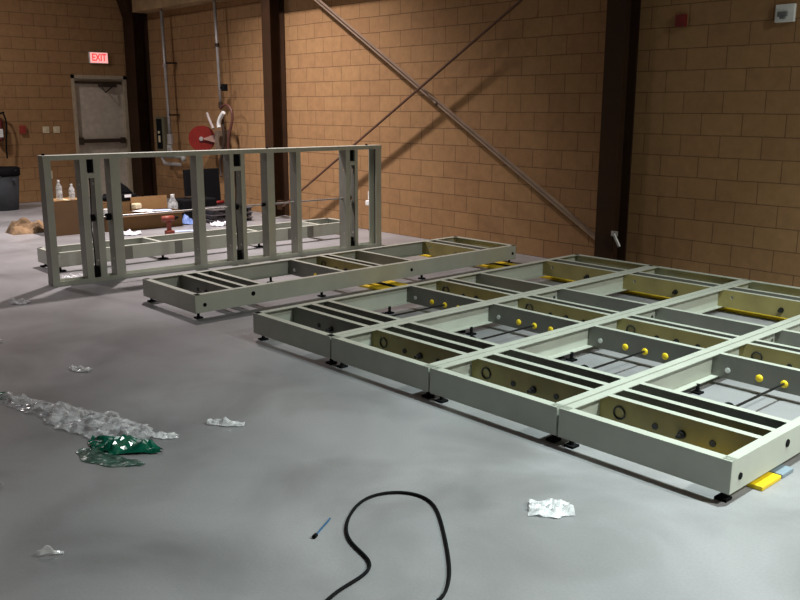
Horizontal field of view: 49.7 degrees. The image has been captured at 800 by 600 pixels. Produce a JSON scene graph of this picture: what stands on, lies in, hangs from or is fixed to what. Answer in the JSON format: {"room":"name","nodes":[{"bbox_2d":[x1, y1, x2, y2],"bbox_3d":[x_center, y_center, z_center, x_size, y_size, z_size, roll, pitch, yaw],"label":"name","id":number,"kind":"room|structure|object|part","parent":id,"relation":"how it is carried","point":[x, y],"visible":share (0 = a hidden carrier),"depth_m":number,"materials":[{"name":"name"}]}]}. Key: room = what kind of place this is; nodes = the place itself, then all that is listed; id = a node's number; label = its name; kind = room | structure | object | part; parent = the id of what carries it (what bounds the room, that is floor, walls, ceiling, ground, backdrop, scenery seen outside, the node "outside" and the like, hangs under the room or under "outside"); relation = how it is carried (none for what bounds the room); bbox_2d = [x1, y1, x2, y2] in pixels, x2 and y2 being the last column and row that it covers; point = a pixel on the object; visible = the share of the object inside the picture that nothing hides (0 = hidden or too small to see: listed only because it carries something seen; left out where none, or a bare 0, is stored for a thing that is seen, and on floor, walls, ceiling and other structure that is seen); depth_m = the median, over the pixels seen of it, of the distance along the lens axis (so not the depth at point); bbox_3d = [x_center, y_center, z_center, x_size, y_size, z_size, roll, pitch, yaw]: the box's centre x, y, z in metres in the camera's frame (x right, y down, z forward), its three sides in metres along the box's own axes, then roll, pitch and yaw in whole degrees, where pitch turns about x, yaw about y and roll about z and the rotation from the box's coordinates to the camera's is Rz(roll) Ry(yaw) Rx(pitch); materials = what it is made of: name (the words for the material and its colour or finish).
{"room":"warehouse","nodes":[
{"label":"warehouse","id":0,"kind":"room"},
{"bbox_2d":[0,0,133,202],"bbox_3d":[-10.480,-4.095,11.478,14.800,6.300,0.200,-11,17,-41],"label":"wall","id":1,"kind":"structure","parent":0,"point":[43,43],"depth_m":15.37,"materials":[{"name":"brown brick"}]},
{"bbox_2d":[0,111,7,157],"bbox_3d":[-6.862,-2.838,14.869,0.184,0.795,0.192,-11,17,-41],"label":"fire extinguisher","id":2,"kind":"object","parent":1,"relation":"attached to","point":[3,112],"visible":1,"depth_m":14.81,"materials":[{"name":"red metal"}]},
{"bbox_2d":[19,126,26,133],"bbox_3d":[-6.614,-2.988,15.160,0.100,0.140,0.058,-11,17,-41],"label":"fire alarm pull station","id":3,"kind":"object","parent":1,"relation":"attached to","point":[22,129],"visible":1,"depth_m":15.14,"materials":[{"name":"red plastic"}]},
{"bbox_2d":[42,127,49,132],"bbox_3d":[-6.324,-3.041,15.446,0.115,0.115,0.020,-11,17,-41],"label":"switch plate","id":4,"kind":"object","parent":1,"relation":"attached to","point":[45,129],"visible":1,"depth_m":15.44,"materials":[{"name":"beige plastic"}]},
{"bbox_2d":[53,126,59,132],"bbox_3d":[-6.184,-3.068,15.571,0.115,0.115,0.020,-11,17,-41],"label":"switch plate","id":5,"kind":"object","parent":1,"relation":"attached to","point":[56,129],"visible":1,"depth_m":15.56,"materials":[{"name":"beige plastic"}]},
{"bbox_2d":[88,52,107,63],"bbox_3d":[-5.528,-4.439,15.849,0.350,0.200,0.058,-11,17,-41],"label":"exit sign","id":6,"kind":"object","parent":1,"relation":"attached to","point":[94,57],"visible":1,"depth_m":15.82,"materials":[{"name":"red plastic"}]},
{"bbox_2d":[70,75,132,197],"bbox_3d":[-5.548,-3.044,16.163,1.050,2.240,0.271,-11,17,-41],"label":"door","id":7,"kind":"structure","parent":1,"relation":"in","point":[100,106],"depth_m":16.15,"materials":[{"name":"paint"}]},
{"bbox_2d":[0,195,799,599],"bbox_3d":[-2.875,0.887,4.032,15.200,0.150,22.800,-11,17,-41],"label":"floor","id":8,"kind":"structure","parent":0,"point":[219,512],"depth_m":3.96,"materials":[{"name":"concrete"}]},
{"bbox_2d":[0,392,9,398],"bbox_3d":[-2.372,0.556,5.109,0.116,0.027,0.105,4,13,18],"label":"film","id":9,"kind":"object","parent":8,"relation":"on","point":[2,394],"visible":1,"depth_m":5.08,"materials":[{"name":"clear"}]},
{"bbox_2d":[0,166,19,210],"bbox_3d":[-6.589,-1.849,14.305,0.610,0.708,0.635,-11,17,-41],"label":"trash can","id":10,"kind":"object","parent":8,"relation":"on","point":[9,175],"visible":1,"depth_m":14.15,"materials":[{"name":"grey plastic"}]},
{"bbox_2d":[8,297,29,303],"bbox_3d":[-3.326,0.002,7.529,0.197,0.051,0.120,2,13,7],"label":"scrap","id":11,"kind":"object","parent":8,"relation":"on","point":[9,299],"visible":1,"depth_m":7.52,"materials":[{"name":"white"}]},
{"bbox_2d":[5,217,43,234],"bbox_3d":[-5.068,-1.028,11.788,0.520,0.202,0.397,-11,17,-41],"label":"cardboard","id":12,"kind":"object","parent":8,"relation":"on","point":[23,225],"visible":0.91,"depth_m":11.70,"materials":[{"name":"cardboard"}]},
{"bbox_2d":[41,198,79,235],"bbox_3d":[-4.520,-1.125,11.637,0.440,0.465,0.364,-11,17,-41],"label":"cardboard box","id":13,"kind":"object","parent":8,"relation":"on","point":[65,209],"visible":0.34,"depth_m":11.49,"materials":[{"name":"brown cardboard"}]},
{"bbox_2d":[56,180,62,199],"bbox_3d":[-4.512,-1.453,11.435,0.079,0.262,0.080,-11,17,-41],"label":"plastic bottle","id":14,"kind":"object","parent":13,"relation":"on","point":[58,192],"visible":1,"depth_m":11.43,"materials":[{"name":"white"}]},
{"bbox_3d":[-4.522,-1.346,11.589,0.438,0.007,0.360,-11,17,-41],"label":"lid","id":15,"kind":"part","parent":13,"relation":"part of","materials":[{"name":"cardboard"}]},
{"bbox_2d":[69,184,74,199],"bbox_3d":[-4.381,-1.445,11.532,0.079,0.204,0.080,-11,17,-41],"label":"plastic bottle","id":16,"kind":"object","parent":13,"relation":"on","point":[70,189],"visible":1,"depth_m":11.52,"materials":[{"name":"white"}]},
{"bbox_2d":[63,274,82,277],"bbox_3d":[-3.269,-0.247,8.681,0.244,0.036,0.122,-4,13,-20],"label":"scrap","id":17,"kind":"object","parent":8,"relation":"on","point":[79,275],"visible":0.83,"depth_m":8.68,"materials":[{"name":"white"}]},
{"bbox_2d":[70,366,89,371],"bbox_3d":[-2.089,0.441,5.620,0.182,0.030,0.086,3,13,11],"label":"scrap","id":18,"kind":"object","parent":8,"relation":"on","point":[86,368],"visible":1,"depth_m":5.59,"materials":[{"name":"white"}]},
{"bbox_2d":[103,209,108,231],"bbox_3d":[-4.010,-1.091,11.847,0.120,0.310,0.120,-11,17,-41],"label":"paper roll","id":19,"kind":"object","parent":8,"relation":"on","point":[106,226],"visible":0.23,"depth_m":11.80,"materials":[{"name":"white paper"}]},
{"bbox_2d":[80,448,133,466],"bbox_3d":[-1.420,0.763,4.200,0.414,0.022,0.149,5,14,22],"label":"film","id":20,"kind":"object","parent":8,"relation":"on","point":[108,461],"visible":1,"depth_m":4.16,"materials":[{"name":"green plastic"}]},
{"bbox_2d":[103,201,131,210],"bbox_3d":[-4.062,-1.239,12.390,0.550,0.362,0.260,-11,17,-41],"label":"cardboard box","id":21,"kind":"object","parent":8,"relation":"on","point":[126,205],"visible":0.1,"depth_m":12.32,"materials":[{"name":"brown cardboard"}]},
{"bbox_2d":[102,182,135,200],"bbox_3d":[-4.050,-1.557,12.326,0.513,0.284,0.244,-11,17,-41],"label":"tool","id":22,"kind":"object","parent":21,"relation":"on","point":[126,193],"visible":0.56,"depth_m":12.34,"materials":[{"name":"plastic"}]},
{"bbox_2d":[88,434,162,454],"bbox_3d":[-1.389,0.708,4.331,0.426,0.070,0.203,7,14,27],"label":"film","id":23,"kind":"object","parent":8,"relation":"on","point":[122,444],"visible":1,"depth_m":4.29,"materials":[{"name":"teal plastic"}]},
{"bbox_2d":[124,229,140,234],"bbox_3d":[-3.607,-0.909,11.566,0.292,0.073,0.160,-6,14,-27],"label":"wrapper","id":24,"kind":"object","parent":8,"relation":"on","point":[128,232],"visible":0.85,"depth_m":11.57,"materials":[{"name":"white paper"}]},
{"bbox_2d":[116,0,156,196],"bbox_3d":[-5.178,-4.696,15.853,1.027,5.600,0.400,-11,17,-41],"label":"steel column","id":25,"kind":"structure","parent":8,"relation":"on","point":[135,26],"depth_m":16.27,"materials":[{"name":"brown metal"}]},
{"bbox_2d":[122,195,183,230],"bbox_3d":[-3.601,-1.234,12.253,0.950,0.415,0.510,-11,17,-41],"label":"cardboard box","id":26,"kind":"object","parent":8,"relation":"on","point":[149,221],"visible":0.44,"depth_m":12.30,"materials":[{"name":"brown cardboard"}]},
{"bbox_2d":[131,203,141,209],"bbox_3d":[-3.753,-1.333,12.310,0.100,0.090,0.120,7,14,30],"label":"foam piece","id":27,"kind":"object","parent":26,"relation":"in","point":[135,206],"visible":1,"depth_m":12.27,"materials":[{"name":"beige plastic"}]},
{"bbox_2d":[132,209,170,211],"bbox_3d":[-3.523,-1.269,12.243,0.567,0.016,0.309,-9,15,-35],"label":"paper sheets","id":28,"kind":"object","parent":26,"relation":"on","point":[141,210],"visible":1,"depth_m":12.21,"materials":[{"name":"white paper"}]},
{"bbox_2d":[168,194,177,208],"bbox_3d":[-3.429,-1.400,13.056,0.148,0.390,0.150,-11,17,-41],"label":"plastic jug","id":29,"kind":"object","parent":26,"relation":"on","point":[171,195],"visible":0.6,"depth_m":13.01,"materials":[{"name":"white plastic"}]},
{"bbox_2d":[144,432,174,438],"bbox_3d":[-1.248,0.698,4.493,0.198,0.023,0.083,0,13,0],"label":"scrap","id":30,"kind":"object","parent":8,"relation":"on","point":[170,433],"visible":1,"depth_m":4.47,"materials":[{"name":"white"}]},
{"bbox_2d":[161,215,178,233],"bbox_3d":[-3.083,-1.010,11.622,0.231,0.255,0.090,-11,17,-41],"label":"cordless drill","id":31,"kind":"object","parent":8,"relation":"on","point":[167,219],"visible":0.94,"depth_m":11.58,"materials":[{"name":"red plastic"}]},
{"bbox_3d":[-3.109,-1.091,11.580,0.160,0.080,0.080,-11,17,-41],"label":"motor","id":32,"kind":"part","parent":31,"relation":"part of","materials":[{"name":"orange plastic"}]},
{"bbox_2d":[182,214,192,223],"bbox_3d":[-3.109,-1.190,12.656,0.276,0.149,0.210,-1,13,-4],"label":"bag","id":33,"kind":"object","parent":8,"relation":"on","point":[186,220],"visible":0.6,"depth_m":12.60,"materials":[{"name":"plastic"}]},
{"bbox_2d":[37,218,339,271],"bbox_3d":[-2.260,-0.701,10.362,3.920,0.203,0.506,-11,17,-41],"label":"steel frame","id":34,"kind":"object","parent":8,"relation":"on","point":[148,246],"visible":0.66,"depth_m":9.98,"materials":[{"name":"grey paint"}]},
{"bbox_3d":[-2.952,-0.517,9.410,0.090,0.141,0.006,-11,17,-41],"label":"splice plate","id":35,"kind":"part","parent":34,"relation":"part of","materials":[{"name":"grey paint"}]},
{"bbox_3d":[-2.509,-0.603,9.805,0.090,0.141,0.006,-11,17,-41],"label":"splice plate","id":36,"kind":"part","parent":34,"relation":"part of","materials":[{"name":"grey paint"}]},
{"bbox_3d":[-1.363,-0.827,10.825,0.090,0.141,0.006,-11,17,-41],"label":"splice plate","id":37,"kind":"part","parent":34,"relation":"part of","materials":[{"name":"grey paint"}]},
{"bbox_3d":[-1.142,-0.871,11.022,0.090,0.141,0.006,-11,17,-41],"label":"splice plate","id":38,"kind":"part","parent":34,"relation":"part of","materials":[{"name":"grey paint"}]},
{"bbox_2d":[170,196,216,218],"bbox_3d":[-3.197,-1.445,13.401,0.570,0.330,0.440,-11,17,-41],"label":"tool case","id":39,"kind":"object","parent":8,"relation":"on","point":[184,203],"visible":0.43,"depth_m":13.16,"materials":[{"name":"black plastic"}]},
{"bbox_2d":[183,168,220,200],"bbox_3d":[-3.193,-1.773,14.024,0.630,0.700,0.200,-11,17,-41],"label":"screen","id":40,"kind":"object","parent":8,"relation":"on","point":[211,175],"visible":0.44,"depth_m":14.07,"materials":[{"name":"black plastic"}]},
{"bbox_2d":[37,144,381,286],"bbox_3d":[-1.800,-1.014,9.366,3.985,1.250,0.146,-10,16,-39],"label":"steel frame","id":41,"kind":"object","parent":8,"relation":"on","point":[86,166],"visible":1,"depth_m":9.16,"materials":[{"name":"grey paint"}]},
{"bbox_3d":[-3.304,-0.737,8.142,0.065,1.221,0.141,-10,16,-39],"label":"post","id":42,"kind":"part","parent":41,"relation":"part of","materials":[{"name":"grey metal"}]},
{"bbox_3d":[-3.048,-0.783,8.351,0.065,1.221,0.141,-10,16,-39],"label":"post","id":43,"kind":"part","parent":41,"relation":"part of","materials":[{"name":"grey metal"}]},
{"bbox_3d":[-2.950,-1.188,8.254,0.115,0.045,0.012,-10,16,-39],"label":"spacer plate","id":44,"kind":"part","parent":41,"relation":"part of","materials":[{"name":"grey paint"}]},
{"bbox_3d":[-2.948,-0.800,8.432,0.065,1.221,0.141,-10,16,-39],"label":"post","id":45,"kind":"part","parent":41,"relation":"part of","materials":[{"name":"grey metal"}]},
{"bbox_3d":[-2.814,-0.825,8.542,0.095,1.221,0.141,-10,16,-39],"label":"post","id":46,"kind":"part","parent":41,"relation":"part of","materials":[{"name":"grey metal"}]},
{"bbox_3d":[-2.121,-0.948,9.107,0.080,1.221,0.141,-10,16,-39],"label":"post","id":47,"kind":"part","parent":41,"relation":"part of","materials":[{"name":"grey metal"}]},
{"bbox_3d":[-1.796,-1.011,9.374,3.140,0.018,0.018,-10,16,-39],"label":"threaded rod","id":48,"kind":"part","parent":41,"relation":"part of","materials":[{"name":"metal"}]},
{"bbox_3d":[-1.835,-1.000,9.340,0.045,1.221,0.141,-10,16,-39],"label":"post","id":49,"kind":"part","parent":41,"relation":"part of","materials":[{"name":"grey metal"}]},
{"bbox_3d":[-1.738,-1.405,9.243,0.135,0.045,0.012,-10,16,-39],"label":"spacer plate","id":50,"kind":"part","parent":41,"relation":"part of","materials":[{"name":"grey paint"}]},
{"bbox_3d":[-1.733,-1.018,9.423,0.050,1.221,0.141,-10,16,-39],"label":"post","id":51,"kind":"part","parent":41,"relation":"part of","materials":[{"name":"grey metal"}]},
{"bbox_3d":[-1.468,-1.065,9.639,0.090,1.221,0.141,-10,16,-39],"label":"post","id":52,"kind":"part","parent":41,"relation":"part of","materials":[{"name":"grey metal"}]},
{"bbox_3d":[-1.188,-1.115,9.867,0.060,1.221,0.141,-10,16,-39],"label":"post","id":53,"kind":"part","parent":41,"relation":"part of","materials":[{"name":"grey metal"}]},
{"bbox_3d":[-0.658,-1.210,10.299,0.060,1.221,0.141,-10,16,-39],"label":"post","id":54,"kind":"part","parent":41,"relation":"part of","materials":[{"name":"grey metal"}]},
{"bbox_3d":[-0.561,-1.615,10.203,0.120,0.045,0.012,-10,16,-39],"label":"spacer plate","id":55,"kind":"part","parent":41,"relation":"part of","materials":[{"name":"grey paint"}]},
{"bbox_3d":[-0.564,-1.227,10.376,0.045,1.221,0.141,-10,16,-39],"label":"post","id":56,"kind":"part","parent":41,"relation":"part of","materials":[{"name":"grey metal"}]},
{"bbox_3d":[-0.306,-1.273,10.587,0.085,1.221,0.141,-10,16,-39],"label":"post","id":57,"kind":"part","parent":41,"relation":"part of","materials":[{"name":"grey metal"}]},
{"bbox_2d":[210,220,225,225],"bbox_3d":[-2.613,-1.111,12.462,0.248,0.079,0.154,-3,13,-15],"label":"cloth","id":58,"kind":"object","parent":8,"relation":"on","point":[218,223],"visible":0.94,"depth_m":12.44,"materials":[{"name":"fabric"}]},
{"bbox_2d":[217,200,224,205],"bbox_3d":[-2.813,-1.486,13.820,0.540,0.230,0.360,-11,17,-41],"label":"bin","id":59,"kind":"object","parent":8,"relation":"on","point":[221,202],"visible":0.14,"depth_m":13.74,"materials":[{"name":"red plastic"}]},
{"bbox_2d":[207,416,244,425],"bbox_3d":[-0.937,0.651,4.662,0.210,0.041,0.068,2,13,8],"label":"scrap","id":60,"kind":"object","parent":8,"relation":"on","point":[235,422],"visible":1,"depth_m":4.64,"materials":[{"name":"white"}]},
{"bbox_2d":[206,216,252,223],"bbox_3d":[-2.626,-1.217,13.008,0.690,0.058,0.450,-11,17,-41],"label":"pallet","id":61,"kind":"object","parent":8,"relation":"on","point":[219,218],"visible":0.42,"depth_m":12.85,"materials":[{"name":"black plastic"}]},
{"bbox_2d":[205,211,252,218],"bbox_3d":[-2.626,-1.290,12.992,0.690,0.058,0.450,-11,17,-41],"label":"pallet","id":62,"kind":"object","parent":61,"relation":"on","point":[219,213],"visible":0.46,"depth_m":12.75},
{"bbox_2d":[205,205,252,213],"bbox_3d":[-2.626,-1.363,12.976,0.690,0.058,0.450,-11,17,-41],"label":"pallet","id":63,"kind":"object","parent":62,"relation":"on","point":[211,211],"visible":0.36,"depth_m":12.75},
{"bbox_2d":[261,0,290,218],"bbox_3d":[-1.916,-4.021,12.860,0.335,5.600,0.355,-11,17,-41],"label":"steel column","id":64,"kind":"structure","parent":8,"relation":"on","point":[272,11],"depth_m":13.05,"materials":[{"name":"brown metal"}]},
{"bbox_3d":[-1.924,-1.297,13.466,0.333,0.020,0.355,-11,17,-41],"label":"plate","id":65,"kind":"part","parent":64,"relation":"part of","materials":[{"name":"metal"}]},
{"bbox_2d":[277,0,522,209],"bbox_3d":[-0.015,-2.478,11.014,0.060,3.121,5.494,-11,17,-41],"label":"brace","id":66,"kind":"object","parent":64,"relation":"attached to","point":[279,206],"visible":1,"depth_m":10.74,"materials":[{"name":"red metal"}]},
{"bbox_2d":[312,518,330,538],"bbox_3d":[-0.318,0.925,3.514,0.018,0.021,0.175,4,13,16],"label":"marker pen","id":67,"kind":"object","parent":8,"relation":"on","point":[314,535],"visible":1,"depth_m":3.48,"materials":[{"name":"blue plastic"}]},
{"bbox_2d":[142,236,515,318],"bbox_3d":[-0.491,-0.294,8.553,3.930,0.203,0.924,-11,17,-41],"label":"steel frame","id":68,"kind":"object","parent":8,"relation":"on","point":[197,292],"visible":0.99,"depth_m":8.23,"materials":[{"name":"grey paint"}]},
{"bbox_2d":[360,280,407,289],"bbox_3d":[-0.102,-0.129,8.232,0.360,0.022,3.450,-11,17,-41],"label":"yellow skid","id":69,"kind":"object","parent":8,"relation":"on","point":[386,284],"visible":0.11,"depth_m":8.22,"materials":[{"name":"paint"}]},
{"bbox_2d":[325,491,450,599],"bbox_3d":[-0.021,0.965,3.335,0.462,0.012,1.036,2,13,7],"label":"cable","id":70,"kind":"object","parent":8,"relation":"on","point":[352,543],"visible":1,"depth_m":3.37,"materials":[{"name":"black rubber"}]},
{"bbox_2d":[253,254,653,364],"bbox_3d":[0.683,-0.019,7.332,3.940,0.203,0.917,-11,17,-41],"label":"steel frame","id":71,"kind":"object","parent":8,"relation":"on","point":[310,326],"visible":0.76,"depth_m":7.08,"materials":[{"name":"grey paint"}]},
{"bbox_3d":[-0.071,0.125,6.653,1.170,0.015,0.015,-11,17,-41],"label":"threaded rod","id":72,"kind":"part","parent":71,"relation":"part of","materials":[{"name":"metal"}]},
{"bbox_2d":[331,266,747,398],"bbox_3d":[1.309,0.131,6.666,3.940,0.203,0.917,-11,17,-41],"label":"steel frame","id":73,"kind":"object","parent":8,"relation":"on","point":[405,352],"visible":0.81,"depth_m":6.37,"materials":[{"name":"grey paint"}]},
{"bbox_3d":[0.555,0.275,5.987,1.170,0.015,0.015,-11,17,-41],"label":"threaded rod","id":74,"kind":"part","parent":73,"relation":"part of","materials":[{"name":"black metal"}]},
{"bbox_2d":[529,498,570,517],"bbox_3d":[0.647,0.876,3.686,0.197,0.035,0.168,2,13,9],"label":"scrap","id":75,"kind":"object","parent":8,"relation":"on","point":[555,513],"visible":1,"depth_m":3.65,"materials":[{"name":"white"}]},
{"bbox_2d":[419,254,787,320],"bbox_3d":[1.813,-0.194,8.551,0.330,0.022,5.550,-11,17,-41],"label":"yellow skid","id":76,"kind":"object","parent":8,"relation":"on","point":[500,264],"visible":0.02,"depth_m":7.90,"materials":[{"name":"paint"}]},
{"bbox_2d":[430,280,799,442],"bbox_3d":[1.935,0.281,6.000,3.940,0.203,0.917,-11,17,-41],"label":"steel frame","id":77,"kind":"object","parent":8,"relation":"on","point":[523,383],"visible":0.85,"depth_m":5.55,"materials":[{"name":"grey paint"}]},
{"bbox_3d":[1.181,0.425,5.321,1.170,0.015,0.015,-11,17,-41],"label":"threaded rod","id":78,"kind":"part","parent":77,"relation":"part of","materials":[{"name":"black metal"}]},
{"bbox_2d":[594,0,640,260],"bbox_3d":[2.184,-3.033,8.473,0.335,5.600,0.355,-11,17,-41],"label":"steel column","id":79,"kind":"structure","parent":8,"relation":"on","point":[623,16],"depth_m":8.74,"materials":[{"name":"brown metal"}]},
{"bbox_2d":[314,0,594,239],"bbox_3d":[0.382,-2.492,10.657,0.050,3.072,5.213,-11,17,-41],"label":"brace","id":80,"kind":"object","parent":79,"relation":"attached to","point":[591,233],"visible":0.86,"depth_m":10.31,"materials":[{"name":"metal"}]},
{"bbox_2d":[611,231,620,246],"bbox_3d":[2.199,-0.618,8.803,0.041,0.158,0.119,-11,17,-41],"label":"bracket","id":81,"kind":"object","parent":79,"relation":"attached to","point":[614,234],"visible":1,"depth_m":8.79,"materials":[{"name":"grey metal"}]},
{"bbox_2d":[558,319,799,502],"bbox_3d":[2.561,0.431,5.333,3.940,0.203,0.917,-11,17,-41],"label":"steel frame","id":82,"kind":"object","parent":8,"relation":"on","point":[649,421],"visible":1,"depth_m":4.28,"materials":[{"name":"grey paint"}]},
{"bbox_3d":[1.807,0.575,4.655,1.170,0.015,0.015,-11,17,-41],"label":"threaded rod","id":83,"kind":"part","parent":82,"relation":"part of","materials":[{"name":"black metal"}]},
{"bbox_2d":[745,464,793,490],"bbox_3d":[1.591,0.789,4.131,0.320,0.022,0.442,-11,17,-41],"label":"yellow skid","id":84,"kind":"object","parent":8,"relation":"on","point":[779,472],"visible":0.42,"depth_m":3.97,"materials":[{"name":"paint"}]},
{"bbox_2d":[147,0,799,286],"bbox_3d":[2.676,-3.344,8.266,0.200,6.300,22.800,-11,17,-41],"label":"wall","id":85,"kind":"structure","parent":0,"point":[715,178],"depth_m":9.86,"materials":[{"name":"brown brick"}]},
{"bbox_2d":[155,117,170,150],"bbox_3d":[-4.385,-3.071,15.975,0.170,0.620,0.320,-11,17,-41],"label":"control box","id":86,"kind":"object","parent":85,"relation":"attached to","point":[161,123],"visible":0.88,"depth_m":15.88,"materials":[{"name":"black metal"}]},
{"bbox_3d":[-4.435,-3.063,15.937,0.015,0.540,0.190,-11,17,-41],"label":"box door","id":87,"kind":"part","parent":86,"relation":"part of","materials":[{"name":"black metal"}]},
{"bbox_2d":[160,9,178,143],"bbox_3d":[-4.097,-3.957,15.386,0.243,2.326,0.157,-11,17,-41],"label":"riser pipe","id":88,"kind":"object","parent":85,"relation":"attached to","point":[169,135],"visible":1,"depth_m":15.34,"materials":[{"name":"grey metal"}]},
{"bbox_2d":[159,145,185,165],"bbox_3d":[-4.108,-2.590,15.494,0.188,0.370,0.944,-11,17,-41],"label":"valve manifold","id":89,"kind":"object","parent":88,"relation":"attached to","point":[169,147],"visible":0.61,"depth_m":15.40,"materials":[{"name":"grey paint"}]},
{"bbox_2d":[132,0,226,13],"bbox_3d":[-3.367,-5.110,14.283,0.298,0.400,4.110,-11,17,-41],"label":"beam","id":90,"kind":"structure","parent":85,"relation":"attached to","point":[138,6],"depth_m":14.98,"materials":[{"name":"brown metal"}]},
{"bbox_2d":[213,0,227,107],"bbox_3d":[-2.906,-3.964,13.959,0.099,1.686,0.230,-11,17,-41],"label":"pipe","id":91,"kind":"object","parent":90,"relation":"attached to","point":[221,87],"visible":0.98,"depth_m":13.98,"materials":[{"name":"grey metal"}]},
{"bbox_2d":[206,103,233,176],"bbox_3d":[-2.930,-2.579,14.153,0.148,1.246,0.707,-11,17,-41],"label":"bundle","id":92,"kind":"object","parent":91,"relation":"hanging from","point":[220,121],"visible":0.88,"depth_m":14.05,"materials":[{"name":"grey plastic"}]},
{"bbox_3d":[-3.124,-2.949,14.228,0.048,0.276,0.217,-11,17,-41],"label":"lever","id":93,"kind":"part","parent":92,"relation":"part of","materials":[{"name":"white plastic"}]},
{"bbox_2d":[188,126,230,149],"bbox_3d":[-3.184,-2.691,14.419,0.697,0.424,0.246,2,13,9],"label":"hose reel","id":94,"kind":"object","parent":85,"relation":"attached to","point":[200,137],"visible":0.82,"depth_m":14.36,"materials":[{"name":"red paint"}]},
{"bbox_3d":[-3.111,-2.685,14.348,0.339,0.220,0.010,-1,13,-4],"label":"arm","id":95,"kind":"part","parent":94,"relation":"part of"},
{"bbox_2d":[365,191,368,229],"bbox_3d":[-0.413,-1.231,11.986,0.080,0.539,0.120,-11,17,-41],"label":"power outlet","id":96,"kind":"object","parent":85,"relation":"attached to","point":[366,201],"visible":0.14,"depth_m":11.96,"materials":[{"name":"white plastic"}]},
{"bbox_2d":[675,14,687,26],"bbox_3d":[2.673,-2.659,8.224,0.058,0.110,0.100,-11,17,-41],"label":"fire alarm box","id":97,"kind":"object","parent":85,"relation":"attached to","point":[680,19],"visible":1,"depth_m":8.20,"materials":[{"name":"red plastic"}]},
{"bbox_2d":[775,3,796,22],"bbox_3d":[3.339,-2.492,7.504,0.070,0.150,0.170,-11,17,-41],"label":"fire alarm strobe","id":98,"kind":"object","parent":85,"relation":"attached to","point":[784,12],"visible":1,"depth_m":7.49,"materials":[{"name":"white plastic"}]}
]}

